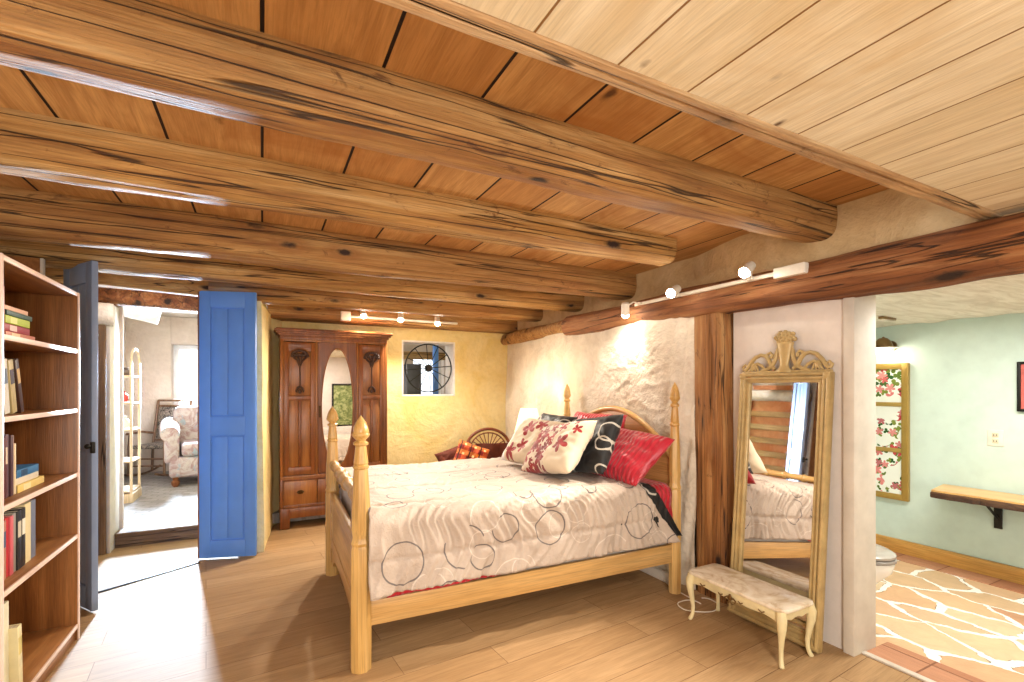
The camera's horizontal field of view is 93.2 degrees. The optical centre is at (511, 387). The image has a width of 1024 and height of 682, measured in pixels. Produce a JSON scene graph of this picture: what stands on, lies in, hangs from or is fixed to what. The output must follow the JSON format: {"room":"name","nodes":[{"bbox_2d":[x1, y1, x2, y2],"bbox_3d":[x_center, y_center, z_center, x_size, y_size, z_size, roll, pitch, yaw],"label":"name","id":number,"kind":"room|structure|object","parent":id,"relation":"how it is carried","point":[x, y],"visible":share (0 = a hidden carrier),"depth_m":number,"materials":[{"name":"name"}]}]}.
{"room":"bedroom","nodes":[
{"label":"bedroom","id":0,"kind":"room"},
{"bbox_2d":[116,306,123,528],"bbox_3d":[-3.874,0.150,4.213,0.780,2.500,0.040,0,0,-27],"label":"wall","id":1,"kind":"structure","parent":0,"point":[121,308],"depth_m":4.37,"materials":[{"name":"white paint"}]},
{"bbox_2d":[124,317,124,473],"bbox_3d":[-5.084,0.150,5.816,0.100,2.500,3.600,0,0,-27],"label":"wall","id":2,"kind":"structure","parent":0,"point":[124,317],"depth_m":7.12,"materials":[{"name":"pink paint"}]},
{"bbox_2d":[124,309,160,323],"bbox_3d":[-4.488,-0.933,5.498,0.820,0.369,0.203,0,0,-34],"label":"ceiling","id":3,"kind":"structure","parent":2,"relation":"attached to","point":[153,317],"depth_m":5.59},
{"bbox_2d":[123,306,197,313],"bbox_3d":[-3.349,0.210,4.472,1.350,2.380,0.420,0,0,-27],"label":"wall","id":4,"kind":"structure","parent":0,"point":[127,308],"depth_m":4.56,"materials":[{"name":"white paint"}]},
{"bbox_2d":[106,303,118,553],"bbox_3d":[-3.487,0.340,4.232,0.025,2.120,0.320,0,0,-27],"label":"trim","id":5,"kind":"structure","parent":4,"relation":"attached to","point":[112,333],"depth_m":4.17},
{"bbox_2d":[60,283,197,312],"bbox_3d":[-3.209,-0.803,4.365,1.305,0.217,0.187,0,0,-29],"label":"lintel","id":6,"kind":"object","parent":4,"relation":"attached to","point":[117,297],"visible":0.37,"depth_m":4.27,"materials":[{"name":"red wood"}]},
{"bbox_2d":[125,316,197,473],"bbox_3d":[-3.530,0.150,8.475,5.300,2.500,0.300,0,0,-27],"label":"wall","id":7,"kind":"structure","parent":0,"point":[155,343],"depth_m":7.32,"materials":[{"name":"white paint"}]},
{"bbox_2d":[174,345,197,405],"bbox_3d":[-4.922,-0.065,7.858,0.960,1.230,0.060,0,0,-27],"label":"window","id":8,"kind":"structure","parent":7,"relation":"in","point":[185,356],"depth_m":7.71,"materials":[{"name":"glass"}]},
{"bbox_2d":[161,312,197,317],"bbox_3d":[-2.773,-1.130,7.009,5.300,0.060,3.600,0,0,-27],"label":"ceiling","id":9,"kind":"structure","parent":0,"point":[171,314],"depth_m":7.24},
{"bbox_2d":[119,471,324,529],"bbox_3d":[-2.716,1.320,6.897,5.300,0.100,3.850,0,0,-27],"label":"floor","id":10,"kind":"structure","parent":0,"point":[160,503],"depth_m":5.28,"materials":[{"name":"carpet"}]},
{"bbox_2d":[124,348,141,502],"bbox_3d":[-4.418,0.404,5.485,0.280,1.731,0.440,0,0,-27],"label":"stand","id":11,"kind":"object","parent":10,"relation":"on","point":[132,492],"visible":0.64,"depth_m":5.43,"materials":[{"name":"white wood"}]},
{"bbox_2d":[124,416,129,427],"bbox_3d":[-4.400,0.386,5.494,0.100,0.140,0.100,0,0,-27],"label":"ornament","id":12,"kind":"object","parent":11,"relation":"on","point":[126,421],"visible":0.52,"depth_m":5.48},
{"bbox_2d":[124,400,191,476],"bbox_3d":[-5.103,0.716,6.988,0.516,1.081,0.849,0,0,-2],"label":"rocking chair","id":13,"kind":"object","parent":10,"relation":"on","point":[165,411],"visible":0.56,"depth_m":7.19,"materials":[{"name":"brown wood"}]},
{"bbox_2d":[156,407,175,438],"bbox_3d":[-5.115,0.530,7.287,0.420,0.492,0.119,0,0,-2],"label":"cushion","id":14,"kind":"object","parent":13,"relation":"on","point":[164,412],"depth_m":7.29,"materials":[{"name":"fabric"}]},
{"bbox_2d":[159,406,197,486],"bbox_3d":[-4.236,0.765,6.755,1.116,1.009,0.941,0,0,-35],"label":"armchair","id":15,"kind":"object","parent":10,"relation":"on","point":[179,433],"visible":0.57,"depth_m":6.26,"materials":[{"name":"fabric"}]},
{"bbox_2d":[180,439,197,456],"bbox_3d":[-4.175,0.805,6.668,0.640,0.170,0.720,0,0,-35],"label":"seat cushion","id":16,"kind":"object","parent":15,"relation":"on","point":[188,447],"depth_m":6.28,"materials":[{"name":"fabric"}]},
{"bbox_2d":[257,301,281,551],"bbox_3d":[-2.436,0.330,4.608,0.342,2.140,1.114,0,0,-17],"label":"wall partition","id":17,"kind":"structure","parent":0,"point":[267,341],"depth_m":4.46,"materials":[{"name":"yellow paint"}]},
{"bbox_2d":[263,304,507,464],"bbox_3d":[-1.321,0.210,5.896,3.140,2.380,0.310,0,0,-27],"label":"wall","id":18,"kind":"structure","parent":0,"point":[419,428],"depth_m":5.97,"materials":[{"name":"yellow paint"}]},
{"bbox_2d":[402,340,454,395],"bbox_3d":[-1.078,-0.235,6.020,0.670,0.670,0.312,0,0,-27],"label":"window","id":19,"kind":"structure","parent":18,"relation":"in","point":[408,389],"depth_m":6.01,"materials":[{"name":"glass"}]},
{"bbox_2d":[404,344,451,392],"bbox_3d":[-1.015,-0.242,5.891,0.596,0.596,0.080,0,0,-27],"label":"ornament","id":20,"kind":"object","parent":19,"relation":"hanging from","point":[428,368],"visible":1,"depth_m":5.87,"materials":[{"name":"black metal"}]},
{"bbox_2d":[0,0,889,273],"bbox_3d":[-0.987,-1.020,3.384,4.550,0.080,5.080,0,0,-27],"label":"ceiling","id":21,"kind":"structure","parent":0,"point":[373,32],"depth_m":1.83,"materials":[{"name":"wood"}]},
{"bbox_2d":[0,239,583,311],"bbox_3d":[-1.281,-0.902,3.954,4.450,0.260,0.265,0,0,-27],"label":"ceiling beam","id":22,"kind":"structure","parent":21,"relation":"attached to","point":[113,261],"depth_m":3.58,"materials":[{"name":"brown wood"}]},
{"bbox_2d":[0,186,636,299],"bbox_3d":[-0.926,-0.892,3.267,4.451,0.275,0.272,0,0,-27],"label":"ceiling beam","id":23,"kind":"structure","parent":21,"relation":"attached to","point":[28,215],"depth_m":2.89,"materials":[{"name":"brown wood"}]},
{"bbox_2d":[0,107,676,265],"bbox_3d":[-0.733,-0.918,2.368,3.972,0.253,0.250,0,0,-28],"label":"ceiling beam","id":24,"kind":"structure","parent":21,"relation":"attached to","point":[32,145],"depth_m":2.10,"materials":[{"name":"brown wood"}]},
{"bbox_2d":[208,281,542,321],"bbox_3d":[-1.137,-0.889,4.928,3.340,0.257,0.255,0,0,-27],"label":"ceiling beam","id":25,"kind":"structure","parent":21,"relation":"attached to","point":[270,295],"depth_m":4.74,"materials":[{"name":"brown wood"}]},
{"bbox_2d":[266,304,517,333],"bbox_3d":[-1.244,-0.845,5.615,2.860,0.270,0.270,0,0,-27],"label":"ceiling beam","id":26,"kind":"structure","parent":21,"relation":"attached to","point":[278,312],"depth_m":5.41,"materials":[{"name":"brown wood"}]},
{"bbox_2d":[340,311,457,324],"bbox_3d":[-1.232,-0.765,5.438,1.320,0.100,0.045,0,0,-27],"label":"track","id":27,"kind":"object","parent":26,"relation":"attached to","point":[344,315],"visible":0.93,"depth_m":5.32,"materials":[{"name":"white metal"}]},
{"bbox_2d":[397,313,403,321],"bbox_3d":[-1.239,-0.781,5.357,0.069,0.122,0.159,0,0,-21],"label":"light","id":28,"kind":"object","parent":27,"relation":"attached to","point":[400,315],"visible":0.91,"depth_m":5.30,"materials":[{"name":"white metal"}]},
{"bbox_2d":[434,316,439,325],"bbox_3d":[-0.867,-0.766,5.550,0.068,0.122,0.159,0,0,-21],"label":"light","id":29,"kind":"object","parent":27,"relation":"attached to","point":[436,318],"visible":0.98,"depth_m":5.50,"materials":[{"name":"white metal"}]},
{"bbox_2d":[0,0,837,242],"bbox_3d":[-0.213,-0.926,1.710,4.290,0.250,0.250,0,0,-27],"label":"ceiling beam","id":30,"kind":"structure","parent":21,"relation":"attached to","point":[154,50],"depth_m":1.48,"materials":[{"name":"brown wood"}]},
{"bbox_2d":[45,518,1023,681],"bbox_3d":[0.521,1.448,2.643,6.550,0.103,7.220,0,0,-27],"label":"floor","id":31,"kind":"structure","parent":0,"point":[275,614],"depth_m":2.77,"materials":[{"name":"brown wood"}]},
{"bbox_2d":[6,255,44,275],"bbox_3d":[-2.993,0.305,2.882,0.305,2.190,0.057,0,0,-27],"label":"bookcase","id":32,"kind":"object","parent":31,"relation":"on","point":[37,264],"visible":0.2,"depth_m":2.93,"materials":[{"name":"brown wood"}]},
{"bbox_2d":[0,253,79,681],"bbox_3d":[-2.346,0.435,2.232,0.308,1.930,0.920,0,0,-27],"label":"bookcase","id":33,"kind":"object","parent":31,"relation":"on","point":[43,596],"visible":0.92,"depth_m":2.61,"materials":[{"name":"brown wood"}]},
{"bbox_2d":[4,520,5,579],"bbox_3d":[-2.224,0.686,1.996,0.191,0.250,0.037,0,0,-27],"label":"book","id":34,"kind":"object","parent":33,"relation":"on","point":[4,520],"visible":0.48,"depth_m":2.05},
{"bbox_2d":[4,436,7,498],"bbox_3d":[-2.236,0.337,2.017,0.191,0.265,0.022,0,0,-27],"label":"book","id":35,"kind":"object","parent":33,"relation":"on","point":[5,437],"visible":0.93,"depth_m":2.05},
{"bbox_2d":[4,517,7,577],"bbox_3d":[-2.246,0.684,2.027,0.190,0.255,0.035,0,0,-27],"label":"book","id":36,"kind":"object","parent":33,"relation":"on","point":[5,518],"visible":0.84,"depth_m":2.07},
{"bbox_2d":[4,601,8,681],"bbox_3d":[-2.233,1.111,2.004,0.200,0.400,0.060,0,0,-27],"label":"book","id":37,"kind":"object","parent":33,"relation":"on","point":[6,603],"visible":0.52,"depth_m":2.06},
{"bbox_2d":[4,434,8,496],"bbox_3d":[-2.253,0.335,2.037,0.190,0.270,0.026,0,0,-27],"label":"book","id":38,"kind":"object","parent":33,"relation":"on","point":[7,435],"visible":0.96,"depth_m":2.09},
{"bbox_2d":[4,358,9,414],"bbox_3d":[-2.229,-0.007,2.009,0.191,0.239,0.080,0,0,-27],"label":"book","id":39,"kind":"object","parent":33,"relation":"on","point":[6,389],"visible":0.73,"depth_m":2.05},
{"bbox_2d":[4,515,12,575],"bbox_3d":[-2.257,0.684,2.060,0.190,0.255,0.030,0,0,-27],"label":"book","id":40,"kind":"object","parent":33,"relation":"on","point":[10,518],"visible":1,"depth_m":2.09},
{"bbox_2d":[4,513,15,572],"bbox_3d":[-2.276,0.681,2.088,0.190,0.260,0.035,0,0,-27],"label":"book","id":41,"kind":"object","parent":33,"relation":"on","point":[5,514],"visible":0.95,"depth_m":2.13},
{"bbox_2d":[8,435,12,496],"bbox_3d":[-2.258,0.337,2.062,0.190,0.265,0.022,0,0,-27],"label":"book","id":42,"kind":"object","parent":33,"relation":"on","point":[10,436],"visible":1,"depth_m":2.10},
{"bbox_2d":[7,359,16,413],"bbox_3d":[-2.259,-0.007,2.066,0.191,0.239,0.090,0,0,-27],"label":"book","id":43,"kind":"object","parent":33,"relation":"on","point":[10,369],"visible":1,"depth_m":2.10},
{"bbox_2d":[4,510,21,570],"bbox_3d":[-2.291,0.680,2.126,0.191,0.262,0.042,0,0,-27],"label":"book","id":44,"kind":"object","parent":33,"relation":"on","point":[18,512],"visible":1,"depth_m":2.17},
{"bbox_2d":[13,435,13,494],"bbox_3d":[-2.274,0.339,2.080,0.190,0.262,0.020,0,0,-27],"label":"book","id":45,"kind":"object","parent":33,"relation":"on","point":[13,435],"visible":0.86,"depth_m":2.13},
{"bbox_2d":[6,358,23,412],"bbox_3d":[-2.290,-0.010,2.126,0.191,0.245,0.096,0,0,-27],"label":"book","id":46,"kind":"object","parent":33,"relation":"on","point":[19,397],"visible":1,"depth_m":2.16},
{"bbox_2d":[14,443,15,493],"bbox_3d":[-2.280,0.357,2.097,0.190,0.225,0.014,0,0,-27],"label":"book","id":47,"kind":"object","parent":33,"relation":"on","point":[14,443],"visible":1,"depth_m":2.14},
{"bbox_2d":[8,623,22,681],"bbox_3d":[-2.229,1.170,2.062,0.201,0.282,0.054,0,0,-27],"label":"book","id":48,"kind":"object","parent":33,"relation":"on","point":[14,631],"visible":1,"depth_m":2.09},
{"bbox_2d":[7,507,24,566],"bbox_3d":[-2.311,0.679,2.164,0.191,0.265,0.040,0,0,-27],"label":"book","id":49,"kind":"object","parent":33,"relation":"on","point":[19,508],"visible":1,"depth_m":2.21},
{"bbox_2d":[4,330,34,339],"bbox_3d":[-2.303,-0.231,2.159,0.171,0.030,0.300,0,0,-27],"label":"book","id":50,"kind":"object","parent":33,"relation":"on","point":[5,332],"visible":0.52,"depth_m":2.17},
{"bbox_2d":[4,323,29,335],"bbox_3d":[-2.294,-0.263,2.136,0.171,0.032,0.250,0,0,-27],"label":"book","id":51,"kind":"object","parent":50,"relation":"on","point":[7,327],"visible":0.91,"depth_m":2.16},
{"bbox_2d":[4,314,29,328],"bbox_3d":[-2.288,-0.296,2.131,0.171,0.034,0.245,0,0,-27],"label":"book","id":52,"kind":"object","parent":51,"relation":"on","point":[8,319],"visible":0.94,"depth_m":2.15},
{"bbox_2d":[4,309,31,321],"bbox_3d":[-2.292,-0.325,2.142,0.170,0.022,0.260,0,0,-27],"label":"book","id":53,"kind":"object","parent":52,"relation":"on","point":[6,312],"visible":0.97,"depth_m":2.16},
{"bbox_2d":[4,304,27,315],"bbox_3d":[-2.290,-0.347,2.126,0.170,0.020,0.235,0,0,-27],"label":"book","id":54,"kind":"object","parent":53,"relation":"on","point":[7,307],"visible":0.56,"depth_m":2.16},
{"bbox_2d":[13,502,30,563],"bbox_3d":[-2.340,0.674,2.211,0.190,0.275,0.069,0,0,-27],"label":"book","id":55,"kind":"object","parent":33,"relation":"on","point":[27,505],"visible":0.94,"depth_m":2.25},
{"bbox_2d":[16,475,43,492],"bbox_3d":[-2.341,0.453,2.246,0.171,0.034,0.290,0,0,-27],"label":"book","id":56,"kind":"object","parent":33,"relation":"on","point":[33,482],"visible":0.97,"depth_m":2.26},
{"bbox_2d":[16,471,37,484],"bbox_3d":[-2.339,0.419,2.223,0.170,0.030,0.250,0,0,-27],"label":"book","id":57,"kind":"object","parent":56,"relation":"on","point":[25,478],"visible":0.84,"depth_m":2.25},
{"bbox_2d":[16,463,38,478],"bbox_3d":[-2.329,0.386,2.217,0.171,0.036,0.235,0,0,-27],"label":"book","id":58,"kind":"object","parent":57,"relation":"on","point":[22,470],"visible":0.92,"depth_m":2.26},
{"bbox_2d":[25,499,35,557],"bbox_3d":[-2.377,0.674,2.272,0.190,0.275,0.069,0,0,-27],"label":"book","id":59,"kind":"object","parent":33,"relation":"on","point":[33,501],"visible":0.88,"depth_m":2.32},
{"bbox_2d":[63,260,97,611],"bbox_3d":[-2.766,0.298,3.079,0.441,2.180,0.081,0,0,28],"label":"door","id":60,"kind":"structure","parent":31,"relation":"on","point":[82,278],"depth_m":3.02,"materials":[{"name":"blue paint"}]},
{"bbox_2d":[98,325,105,554],"bbox_3d":[-3.488,0.435,4.063,0.128,1.930,0.060,0,0,-27],"label":"post","id":61,"kind":"object","parent":31,"relation":"on","point":[101,328],"visible":0.44,"depth_m":4.05,"materials":[{"name":"brown wood"}]},
{"bbox_2d":[98,302,112,326],"bbox_3d":[-3.555,-0.621,4.019,0.380,0.203,0.201,0,0,-40],"label":"wall","id":62,"kind":"structure","parent":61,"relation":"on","point":[105,310],"depth_m":4.04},
{"bbox_2d":[98,562,199,592],"bbox_3d":[-2.667,1.397,3.598,0.020,0.008,0.660,0,0,29],"label":"trim","id":63,"kind":"structure","parent":31,"relation":"on","point":[196,562],"depth_m":3.56,"materials":[{"name":"wood"}]},
{"bbox_2d":[114,522,197,547],"bbox_3d":[-3.072,1.335,4.486,0.944,0.130,0.130,0,0,-27],"label":"step","id":64,"kind":"structure","parent":31,"relation":"on","point":[184,531],"depth_m":4.37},
{"bbox_2d":[274,327,392,529],"bbox_3d":[-1.895,0.403,5.155,1.149,1.995,0.430,0,0,-27],"label":"wardrobe","id":65,"kind":"object","parent":31,"relation":"on","point":[320,370],"visible":0.84,"depth_m":4.93,"materials":[{"name":"brown wood"}]},
{"bbox_2d":[322,349,352,463],"bbox_3d":[-1.806,0.200,5.009,0.318,1.224,0.004,0,0,-27],"label":"oval mirror","id":66,"kind":"object","parent":65,"relation":"attached to","point":[337,364],"depth_m":5.02,"materials":[{"name":"clear glass"}]},
{"bbox_2d":[466,427,509,443],"bbox_3d":[-0.227,0.936,5.553,0.579,0.929,0.538,0,0,-13],"label":"cane chair","id":67,"kind":"object","parent":31,"relation":"on","point":[504,435],"visible":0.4,"depth_m":5.78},
{"bbox_2d":[434,440,470,461],"bbox_3d":[-0.601,0.790,5.373,0.505,0.399,0.175,0,0,-24],"label":"cushion","id":68,"kind":"object","parent":67,"relation":"on","point":[449,454],"visible":0.17,"depth_m":5.32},
{"bbox_2d":[454,439,489,459],"bbox_3d":[-0.458,0.775,5.324,0.448,0.420,0.192,0,0,-8],"label":"cushion","id":69,"kind":"object","parent":67,"relation":"on","point":[465,450],"visible":0.54,"depth_m":5.30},
{"bbox_2d":[475,443,507,458],"bbox_3d":[-0.334,0.812,5.693,0.672,0.321,0.083,0,0,-13],"label":"blanket","id":70,"kind":"object","parent":67,"relation":"on","point":[496,449],"visible":0.26,"depth_m":5.71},
{"bbox_2d":[325,382,680,674],"bbox_3d":[-0.121,0.680,3.482,2.169,1.440,1.468,0,0,-26],"label":"bed","id":71,"kind":"object","parent":31,"relation":"on","point":[346,521],"visible":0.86,"depth_m":2.84,"materials":[{"name":"brown wood"}]},
{"bbox_2d":[338,457,680,600],"bbox_3d":[-0.125,0.810,3.478,2.043,0.445,1.578,0,0,-26],"label":"comforter","id":72,"kind":"object","parent":71,"relation":"on","point":[441,523],"visible":0.86,"depth_m":2.78,"materials":[{"name":"fabric"}]},
{"bbox_2d":[501,418,564,463],"bbox_3d":[0.154,0.417,3.748,0.306,0.345,0.500,0,0,-32],"label":"pillow","id":73,"kind":"object","parent":72,"relation":"on","point":[527,432],"visible":0.58,"depth_m":3.71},
{"bbox_2d":[538,413,577,422],"bbox_3d":[0.295,0.400,4.001,0.280,0.361,0.505,0,0,-29],"label":"pillow","id":74,"kind":"object","parent":72,"relation":"on","point":[565,419],"visible":0.16,"depth_m":3.95,"materials":[{"name":"black fabric"}]},
{"bbox_2d":[521,420,596,473],"bbox_3d":[0.311,0.420,3.373,0.311,0.415,0.661,0,0,-28],"label":"pillow","id":75,"kind":"object","parent":72,"relation":"on","point":[559,448],"visible":0.98,"depth_m":3.20,"materials":[{"name":"fabric"}]},
{"bbox_2d":[571,414,623,474],"bbox_3d":[0.527,0.400,3.423,0.271,0.456,0.639,0,0,-28],"label":"pillow","id":76,"kind":"object","parent":72,"relation":"on","point":[595,458],"visible":0.56,"depth_m":3.21,"materials":[{"name":"black fabric"}]},
{"bbox_2d":[573,411,626,427],"bbox_3d":[0.627,0.400,3.869,0.257,0.398,0.660,0,0,-27],"label":"pillow","id":77,"kind":"object","parent":72,"relation":"on","point":[581,415],"visible":0.09,"depth_m":3.91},
{"bbox_2d":[592,428,675,486],"bbox_3d":[0.730,0.454,3.427,0.380,0.345,0.736,0,0,-34],"label":"pillow","id":78,"kind":"object","parent":72,"relation":"on","point":[634,453],"visible":0.55,"depth_m":3.20,"materials":[{"name":"fabric"}]},
{"bbox_2d":[387,478,672,597],"bbox_3d":[-0.086,0.849,3.499,1.914,0.412,1.450,0,0,-26],"label":"sheet","id":79,"kind":"object","parent":71,"relation":"on","point":[662,488],"visible":0.03,"depth_m":3.26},
{"bbox_2d":[621,482,681,536],"bbox_3d":[0.586,0.816,3.822,0.546,0.373,1.484,0,0,-26],"label":"blanket","id":80,"kind":"object","parent":79,"relation":"on","point":[651,492],"visible":0.09,"depth_m":3.21,"materials":[{"name":"black fabric"}]},
{"bbox_2d":[663,579,715,612],"bbox_3d":[1.130,1.387,3.244,0.274,0.022,0.513,0,0,-27],"label":"power cord","id":81,"kind":"object","parent":31,"relation":"on","point":[663,579],"visible":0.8,"depth_m":3.15,"materials":[{"name":"white plastic"}]},
{"bbox_2d":[694,312,733,603],"bbox_3d":[1.402,0.435,3.302,0.209,1.930,0.293,0,0,-27],"label":"wooden post","id":82,"kind":"object","parent":31,"relation":"on","point":[713,332],"visible":0.78,"depth_m":3.21,"materials":[{"name":"brown wood"}]},
{"bbox_2d":[686,563,816,668],"bbox_3d":[1.320,1.254,2.729,0.292,0.298,0.632,0,0,-27],"label":"bench","id":83,"kind":"object","parent":31,"relation":"on","point":[781,605],"visible":1,"depth_m":2.61,"materials":[{"name":"wood"}]},
{"bbox_2d":[727,330,834,653],"bbox_3d":[1.546,0.528,2.812,0.185,1.738,0.560,0,0,-27],"label":"leaning mirror","id":84,"kind":"object","parent":31,"relation":"on","point":[784,449],"visible":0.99,"depth_m":2.78,"materials":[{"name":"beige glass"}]},
{"bbox_2d":[741,382,817,629],"bbox_3d":[1.543,0.638,2.811,0.004,1.360,0.450,5,-2,-27],"label":"mirror glass","id":85,"kind":"object","parent":84,"relation":"attached to","point":[779,454],"depth_m":2.80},
{"bbox_2d":[876,544,896,583],"bbox_3d":[2.007,1.012,3.001,0.420,0.775,0.628,0,0,-27],"label":"toilet","id":86,"kind":"object","parent":31,"relation":"on","point":[886,560],"visible":0.09,"depth_m":2.73,"materials":[{"name":"ceramic"}]},
{"bbox_3d":[0.200,1.055,4.942,0.412,0.690,0.400,0,0,-27],"label":"nightstand","id":87,"kind":"object","parent":31,"relation":"on","visible":0},
{"bbox_2d":[515,408,538,430],"bbox_3d":[0.170,0.460,4.904,0.290,0.500,0.290,0,0,-27],"label":"table lamp","id":88,"kind":"object","parent":87,"relation":"on","point":[524,413],"visible":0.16,"depth_m":4.83,"materials":[{"name":"beige paint"}]},
{"bbox_2d":[505,317,695,589],"bbox_3d":[0.549,0.385,4.856,0.133,2.030,3.327,0,0,-24],"label":"wall","id":89,"kind":"structure","parent":0,"point":[635,367],"depth_m":3.91,"materials":[{"name":"white paint"}]},
{"bbox_2d":[500,320,562,344],"bbox_3d":[0.248,-0.624,5.535,0.161,0.158,1.756,0,0,-23],"label":"log","id":90,"kind":"object","parent":89,"relation":"attached to","point":[537,332],"visible":0.87,"depth_m":5.47,"materials":[{"name":"brown wood"}]},
{"bbox_2d":[640,567,668,583],"bbox_3d":[0.520,1.365,4.635,0.025,0.070,2.840,0,0,-27],"label":"baseboard","id":91,"kind":"structure","parent":89,"relation":"attached to","point":[655,572],"depth_m":3.55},
{"bbox_2d":[561,212,1023,335],"bbox_3d":[1.558,-0.583,2.914,0.243,0.246,4.152,0,0,-29],"label":"ceiling beam","id":92,"kind":"structure","parent":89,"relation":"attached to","point":[990,248],"depth_m":2.36,"materials":[{"name":"brown wood"}]},
{"bbox_2d":[634,262,808,305],"bbox_3d":[1.282,-0.650,3.205,0.045,0.060,1.340,0,0,-27],"label":"track","id":93,"kind":"object","parent":92,"relation":"attached to","point":[801,268],"visible":0.93,"depth_m":2.80,"materials":[{"name":"white metal"}]},
{"bbox_2d":[621,301,641,317],"bbox_3d":[0.915,-0.603,3.741,0.152,0.126,0.090,0,0,-8],"label":"light","id":94,"kind":"object","parent":93,"relation":"attached to","point":[625,313],"visible":1,"depth_m":3.71,"materials":[{"name":"white metal"}]},
{"bbox_2d":[666,285,680,297],"bbox_3d":[1.119,-0.668,3.338,0.129,0.096,0.072,0,0,-27],"label":"light","id":95,"kind":"object","parent":93,"relation":"attached to","point":[673,291],"visible":1,"depth_m":3.31,"materials":[{"name":"white metal"}]},
{"bbox_2d":[739,261,755,280],"bbox_3d":[1.382,-0.692,2.830,0.129,0.105,0.069,0,0,-27],"label":"light","id":96,"kind":"object","parent":93,"relation":"attached to","point":[748,268],"visible":1,"depth_m":2.80,"materials":[{"name":"white metal"}]},
{"bbox_2d":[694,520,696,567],"bbox_3d":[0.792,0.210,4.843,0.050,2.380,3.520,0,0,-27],"label":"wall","id":97,"kind":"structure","parent":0,"point":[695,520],"depth_m":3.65,"materials":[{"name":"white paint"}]},
{"bbox_2d":[452,0,1023,214],"bbox_3d":[0.749,-0.760,0.021,4.550,0.080,2.350,0,0,-27],"label":"ceiling","id":98,"kind":"structure","parent":0,"point":[928,92],"depth_m":1.08,"materials":[{"name":"wood"}]},
{"bbox_2d":[375,0,1003,220],"bbox_3d":[0.149,-0.754,1.073,4.250,0.087,0.087,0,0,-27],"label":"edge timber","id":99,"kind":"object","parent":98,"relation":"attached to","point":[448,13],"visible":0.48,"depth_m":1.18,"materials":[{"name":"wood"}]},
{"bbox_2d":[517,188,1023,329],"bbox_3d":[1.181,-0.780,3.872,0.125,0.400,5.601,0,0,-25],"label":"wall","id":100,"kind":"structure","parent":0,"point":[889,215],"depth_m":2.77,"materials":[{"name":"beige paint"}]},
{"bbox_2d":[733,299,842,649],"bbox_3d":[1.703,0.210,2.925,0.190,2.380,0.695,0,0,-27],"label":"wall","id":101,"kind":"structure","parent":0,"point":[817,326],"depth_m":2.68,"materials":[{"name":"white paint"}]},
{"bbox_2d":[843,295,875,656],"bbox_3d":[1.860,0.450,2.589,0.210,1.900,0.055,0,0,-27],"label":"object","id":102,"kind":"structure","parent":101,"relation":"attached to","point":[859,313],"depth_m":2.55,"materials":[{"name":"paint"}]},
{"bbox_2d":[862,651,935,681],"bbox_3d":[2.155,1.394,1.968,0.035,0.012,1.320,0,0,-27],"label":"trim","id":103,"kind":"structure","parent":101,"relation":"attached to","point":[877,658],"depth_m":2.41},
{"bbox_2d":[875,274,1023,327],"bbox_3d":[2.883,-0.536,2.754,2.050,0.022,4.250,0,0,-27],"label":"ceiling","id":104,"kind":"structure","parent":0,"point":[1002,295],"depth_m":3.03,"materials":[{"name":"wood"}]},
{"bbox_2d":[878,316,895,320],"bbox_3d":[2.838,-0.525,3.659,0.200,0.020,0.030,0,0,-27],"label":"clip","id":105,"kind":"object","parent":104,"relation":"attached to","point":[879,317],"visible":1,"depth_m":3.64,"materials":[{"name":"brown metal"}]},
{"bbox_2d":[876,313,1023,568],"bbox_3d":[3.836,0.375,3.218,0.130,2.050,4.200,0,0,-27],"label":"wall","id":106,"kind":"structure","parent":0,"point":[963,372],"depth_m":3.75,"materials":[{"name":"teal paint"}]},
{"bbox_2d":[876,337,897,355],"bbox_3d":[3.157,-0.352,4.105,0.236,0.164,0.200,0,0,-27],"label":"wall sconce","id":107,"kind":"object","parent":106,"relation":"attached to","point":[884,346],"visible":0.89,"depth_m":4.06,"materials":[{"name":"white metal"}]},
{"bbox_2d":[876,363,909,501],"bbox_3d":[3.208,0.370,4.250,0.036,1.160,0.470,0,0,-27],"label":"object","id":108,"kind":"structure","parent":106,"relation":"in","point":[893,379],"depth_m":4.14,"materials":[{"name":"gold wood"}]},
{"bbox_2d":[876,534,1023,584],"bbox_3d":[3.768,1.343,3.182,0.025,0.115,4.200,0,0,-27],"label":"baseboard","id":109,"kind":"structure","parent":106,"relation":"attached to","point":[1006,572],"depth_m":3.77,"materials":[{"name":"brown wood"}]},
{"bbox_2d":[930,484,1023,528],"bbox_3d":[3.628,0.895,3.020,0.382,0.270,1.640,0,0,-27],"label":"shelf","id":110,"kind":"object","parent":106,"relation":"attached to","point":[999,501],"visible":1,"depth_m":3.46,"materials":[{"name":"brown wood"}]},
{"bbox_2d":[987,430,1003,446],"bbox_3d":[3.572,0.370,3.576,0.012,0.120,0.090,0,0,-27],"label":"wall outlet","id":111,"kind":"object","parent":106,"relation":"attached to","point":[994,437],"visible":1,"depth_m":3.57,"materials":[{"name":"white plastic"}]},
{"bbox_2d":[1017,362,1023,411],"bbox_3d":[3.719,-0.010,3.270,0.030,0.356,0.440,0,0,-27],"label":"framed picture","id":112,"kind":"object","parent":106,"relation":"attached to","point":[1020,365],"visible":1,"depth_m":3.44,"materials":[{"name":"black metal"}]},
{"bbox_3d":[-2.272,0.210,1.022,0.100,2.380,6.900,0,0,-27],"label":"wall","id":113,"kind":"structure","parent":0,"visible":0},
{"bbox_2d":[45,267,207,296],"bbox_3d":[-3.005,-0.871,3.751,1.108,0.224,0.210,0,0,-33],"label":"lintel","id":114,"kind":"object","parent":113,"relation":"attached to","point":[107,280],"visible":0.33,"depth_m":3.76,"materials":[{"name":"brown wood"}]},
{"bbox_2d":[198,291,256,558],"bbox_3d":[-2.345,0.298,3.985,0.449,2.180,0.041,0,0,-9],"label":"door","id":115,"kind":"structure","parent":114,"relation":"attached to","point":[227,321],"depth_m":3.98,"materials":[{"name":"blue paint"}]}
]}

